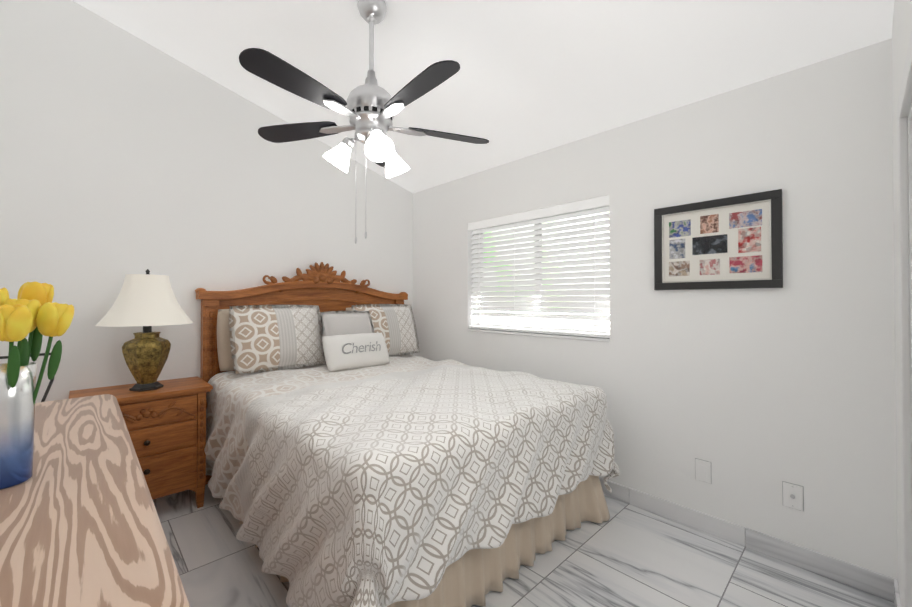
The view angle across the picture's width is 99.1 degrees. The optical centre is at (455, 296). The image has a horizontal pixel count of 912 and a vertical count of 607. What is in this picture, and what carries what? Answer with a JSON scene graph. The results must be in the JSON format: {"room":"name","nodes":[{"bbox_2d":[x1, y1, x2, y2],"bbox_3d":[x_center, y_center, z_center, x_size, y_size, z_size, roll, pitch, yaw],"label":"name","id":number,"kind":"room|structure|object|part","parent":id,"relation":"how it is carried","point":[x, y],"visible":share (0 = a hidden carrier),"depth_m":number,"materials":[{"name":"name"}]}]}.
{"room":"bedroom","nodes":[
{"label":"bedroom","id":0,"kind":"room"},
{"bbox_2d":[0,0,412,402],"bbox_3d":[-1.591,-0.453,3.188,3.350,3.562,0.200,1,-1,-44],"label":"wall","id":1,"kind":"structure","parent":0,"point":[123,152],"depth_m":2.58,"materials":[{"name":"white paint"}]},
{"bbox_2d":[73,0,893,192],"bbox_3d":[-0.343,-1.570,1.902,3.350,0.994,3.800,1,-1,-44],"label":"ceiling","id":2,"kind":"structure","parent":0,"point":[530,77],"depth_m":2.22,"materials":[{"name":"white paint"}]},
{"bbox_2d":[239,0,488,243],"bbox_3d":[-0.412,-0.895,1.948,1.269,1.262,1.238,1,-1,-44],"label":"fan","id":3,"kind":"object","parent":2,"relation":"hanging from","point":[370,108],"visible":1,"depth_m":1.88,"materials":[{"name":"black wood"}]},
{"bbox_2d":[153,484,893,606],"bbox_3d":[-0.343,1.375,1.872,3.350,0.120,3.800,1,-1,-44],"label":"floor","id":4,"kind":"structure","parent":0,"point":[627,555],"depth_m":1.86,"materials":[{"name":"tile"}]},
{"bbox_2d":[0,353,53,401],"bbox_3d":[-2.296,0.811,2.033,0.264,1.003,0.144,1,-1,-44],"label":"tray stand","id":5,"kind":"object","parent":4,"relation":"on","point":[49,384],"visible":0.1,"depth_m":2.12,"materials":[{"name":"black metal"}]},
{"bbox_2d":[0,394,189,606],"bbox_3d":[-1.286,0.897,1.144,0.525,0.820,1.970,1,-1,-44],"label":"dresser","id":6,"kind":"object","parent":4,"relation":"on","point":[80,524],"visible":1,"depth_m":0.83,"materials":[{"name":"wood"}]},
{"bbox_2d":[0,281,73,489],"bbox_3d":[-1.185,0.221,1.000,0.288,0.529,0.211,1,-1,-44],"label":"vase","id":7,"kind":"object","parent":6,"relation":"on","point":[34,312],"visible":1,"depth_m":1.01,"materials":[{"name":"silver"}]},
{"bbox_2d":[69,376,212,507],"bbox_3d":[-1.921,0.942,2.385,0.650,0.756,0.456,1,-1,-44],"label":"nightstand","id":8,"kind":"object","parent":4,"relation":"on","point":[166,425],"visible":0.67,"depth_m":2.33,"materials":[{"name":"brown wood"}]},
{"bbox_2d":[95,269,192,391],"bbox_3d":[-1.895,0.195,2.387,0.472,0.735,0.472,1,-1,-44],"label":"lamp","id":9,"kind":"object","parent":8,"relation":"on","point":[147,301],"visible":1,"depth_m":2.30,"materials":[{"name":"white fabric"}]},
{"bbox_2d":[195,262,619,606],"bbox_3d":[-0.421,0.506,2.573,1.852,1.632,2.302,1,-1,-44],"label":"bed","id":10,"kind":"object","parent":4,"relation":"on","point":[357,454],"visible":1,"depth_m":1.81,"materials":[{"name":"white fabric"}]},
{"bbox_2d":[217,309,233,370],"bbox_3d":[-1.419,0.303,2.923,0.660,0.446,0.170,1,-10,-44],"label":"pillow","id":11,"kind":"object","parent":10,"relation":"on","point":[223,331],"depth_m":2.69,"materials":[{"name":"beige fabric"}]},
{"bbox_3d":[-1.171,0.514,3.355,1.829,1.632,0.137,1,-1,-44],"label":"headboard","id":12,"kind":"part","parent":10,"relation":"part of","materials":[{"name":"brown wood"}]},
{"bbox_2d":[320,311,374,335],"bbox_3d":[-0.833,0.319,3.077,0.446,0.446,0.140,1,-23,-44],"label":"pillow","id":13,"kind":"object","parent":10,"relation":"on","point":[333,322],"depth_m":3.04,"materials":[{"name":"grey fabric"}]},
{"bbox_2d":[413,38,897,580],"bbox_3d":[0.792,-0.018,2.978,0.200,2.688,3.800,1,-1,-44],"label":"wall","id":14,"kind":"structure","parent":0,"point":[755,396],"depth_m":2.06,"materials":[{"name":"white paint"}]},
{"bbox_2d":[467,205,609,341],"bbox_3d":[0.623,-0.185,3.126,0.182,0.985,1.325,1,-1,-44],"label":"window","id":15,"kind":"structure","parent":14,"relation":"in","point":[600,339],"depth_m":3.07,"materials":[{"name":"white glass"}]},
{"bbox_2d":[468,195,609,337],"bbox_3d":[0.598,-0.197,3.102,0.081,0.960,1.321,1,-1,-44],"label":"window blinds","id":16,"kind":"object","parent":15,"relation":"attached to","point":[585,312],"visible":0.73,"depth_m":3.00,"materials":[{"name":"white plastic"}]},
{"bbox_2d":[695,458,711,483],"bbox_3d":[1.392,0.982,2.191,0.012,0.121,0.079,1,-1,-44],"label":"electrical outlet","id":17,"kind":"object","parent":14,"relation":"attached to","point":[703,470],"visible":1,"depth_m":2.19,"materials":[{"name":"white plastic"}]},
{"bbox_2d":[654,189,782,289],"bbox_3d":[1.423,-0.289,2.159,0.027,0.493,0.600,1,-1,-44],"label":"picture frame","id":18,"kind":"object","parent":14,"relation":"attached to","point":[735,242],"visible":0.98,"depth_m":2.12,"materials":[{"name":"black wood"}]},
{"bbox_2d":[669,239,684,258],"bbox_3d":[1.300,-0.281,2.284,0.002,0.113,0.084,1,-1,-44],"label":"photo","id":19,"kind":"object","parent":18,"relation":"on","point":[676,246],"depth_m":2.28},
{"bbox_2d":[669,261,689,275],"bbox_3d":[1.306,-0.165,2.277,0.002,0.087,0.110,1,-1,-44],"label":"photo","id":20,"kind":"object","parent":18,"relation":"attached to","point":[676,268],"depth_m":2.27},
{"bbox_2d":[669,219,690,237],"bbox_3d":[1.309,-0.398,2.276,0.002,0.093,0.114,1,-1,-44],"label":"photo","id":21,"kind":"object","parent":18,"relation":"on","point":[678,228],"depth_m":2.27},
{"bbox_2d":[692,234,726,254],"bbox_3d":[1.413,-0.289,2.167,0.002,0.100,0.167,1,-1,-44],"label":"photo","id":22,"kind":"object","parent":18,"relation":"on","point":[702,244],"depth_m":2.17},
{"bbox_2d":[700,214,718,233],"bbox_3d":[1.413,-0.405,2.168,0.002,0.100,0.088,1,-1,-44],"label":"photo","id":23,"kind":"object","parent":18,"relation":"on","point":[709,223],"depth_m":2.17},
{"bbox_2d":[700,259,719,274],"bbox_3d":[1.413,-0.166,2.166,0.002,0.087,0.097,1,-1,-44],"label":"photo","id":24,"kind":"object","parent":18,"relation":"attached to","point":[707,266],"depth_m":2.16},
{"bbox_2d":[729,255,761,272],"bbox_3d":[1.526,-0.170,2.049,0.002,0.087,0.141,1,-1,-44],"label":"photo","id":25,"kind":"object","parent":18,"relation":"attached to","point":[737,263],"depth_m":2.05},
{"bbox_2d":[729,209,761,228],"bbox_3d":[1.526,-0.410,2.051,0.002,0.083,0.141,1,-1,-44],"label":"photo","id":26,"kind":"object","parent":18,"relation":"on","point":[738,218],"depth_m":2.05},
{"bbox_2d":[738,227,760,252],"bbox_3d":[1.538,-0.297,2.037,0.002,0.126,0.097,1,-1,-44],"label":"photo","id":27,"kind":"object","parent":18,"relation":"on","point":[749,238],"depth_m":2.04},
{"bbox_2d":[599,477,886,598],"bbox_3d":[0.715,1.275,2.891,0.015,0.100,3.400,1,-1,-44],"label":"baseboard","id":28,"kind":"structure","parent":14,"relation":"attached to","point":[865,579],"depth_m":2.00,"materials":[{"name":"stone"}]},
{"bbox_2d":[782,481,803,510],"bbox_3d":[1.656,0.982,1.912,0.018,0.121,0.079,1,-1,-44],"label":"outlet","id":29,"kind":"object","parent":14,"relation":"attached to","point":[793,495],"visible":1,"depth_m":1.91,"materials":[{"name":"white plastic"}]},
{"bbox_2d":[892,0,911,606],"bbox_3d":[0.904,-0.479,0.594,3.350,3.562,0.200,1,-1,-44],"label":"wall","id":30,"kind":"structure","parent":0,"point":[902,22],"depth_m":1.53,"materials":[{"name":"white paint"}]},
{"bbox_2d":[887,576,900,606],"bbox_3d":[1.632,1.260,1.423,0.649,0.100,0.012,1,-1,-44],"label":"baseboard","id":31,"kind":"structure","parent":30,"relation":"attached to","point":[893,594],"depth_m":1.67,"materials":[{"name":"stone"}]},
{"bbox_2d":[897,28,911,606],"bbox_3d":[1.111,0.346,0.796,0.980,1.915,0.218,1,-1,-44],"label":"door frame","id":32,"kind":"structure","parent":30,"relation":"attached to","point":[904,127],"depth_m":1.16,"materials":[{"name":"white wood"}]}
]}

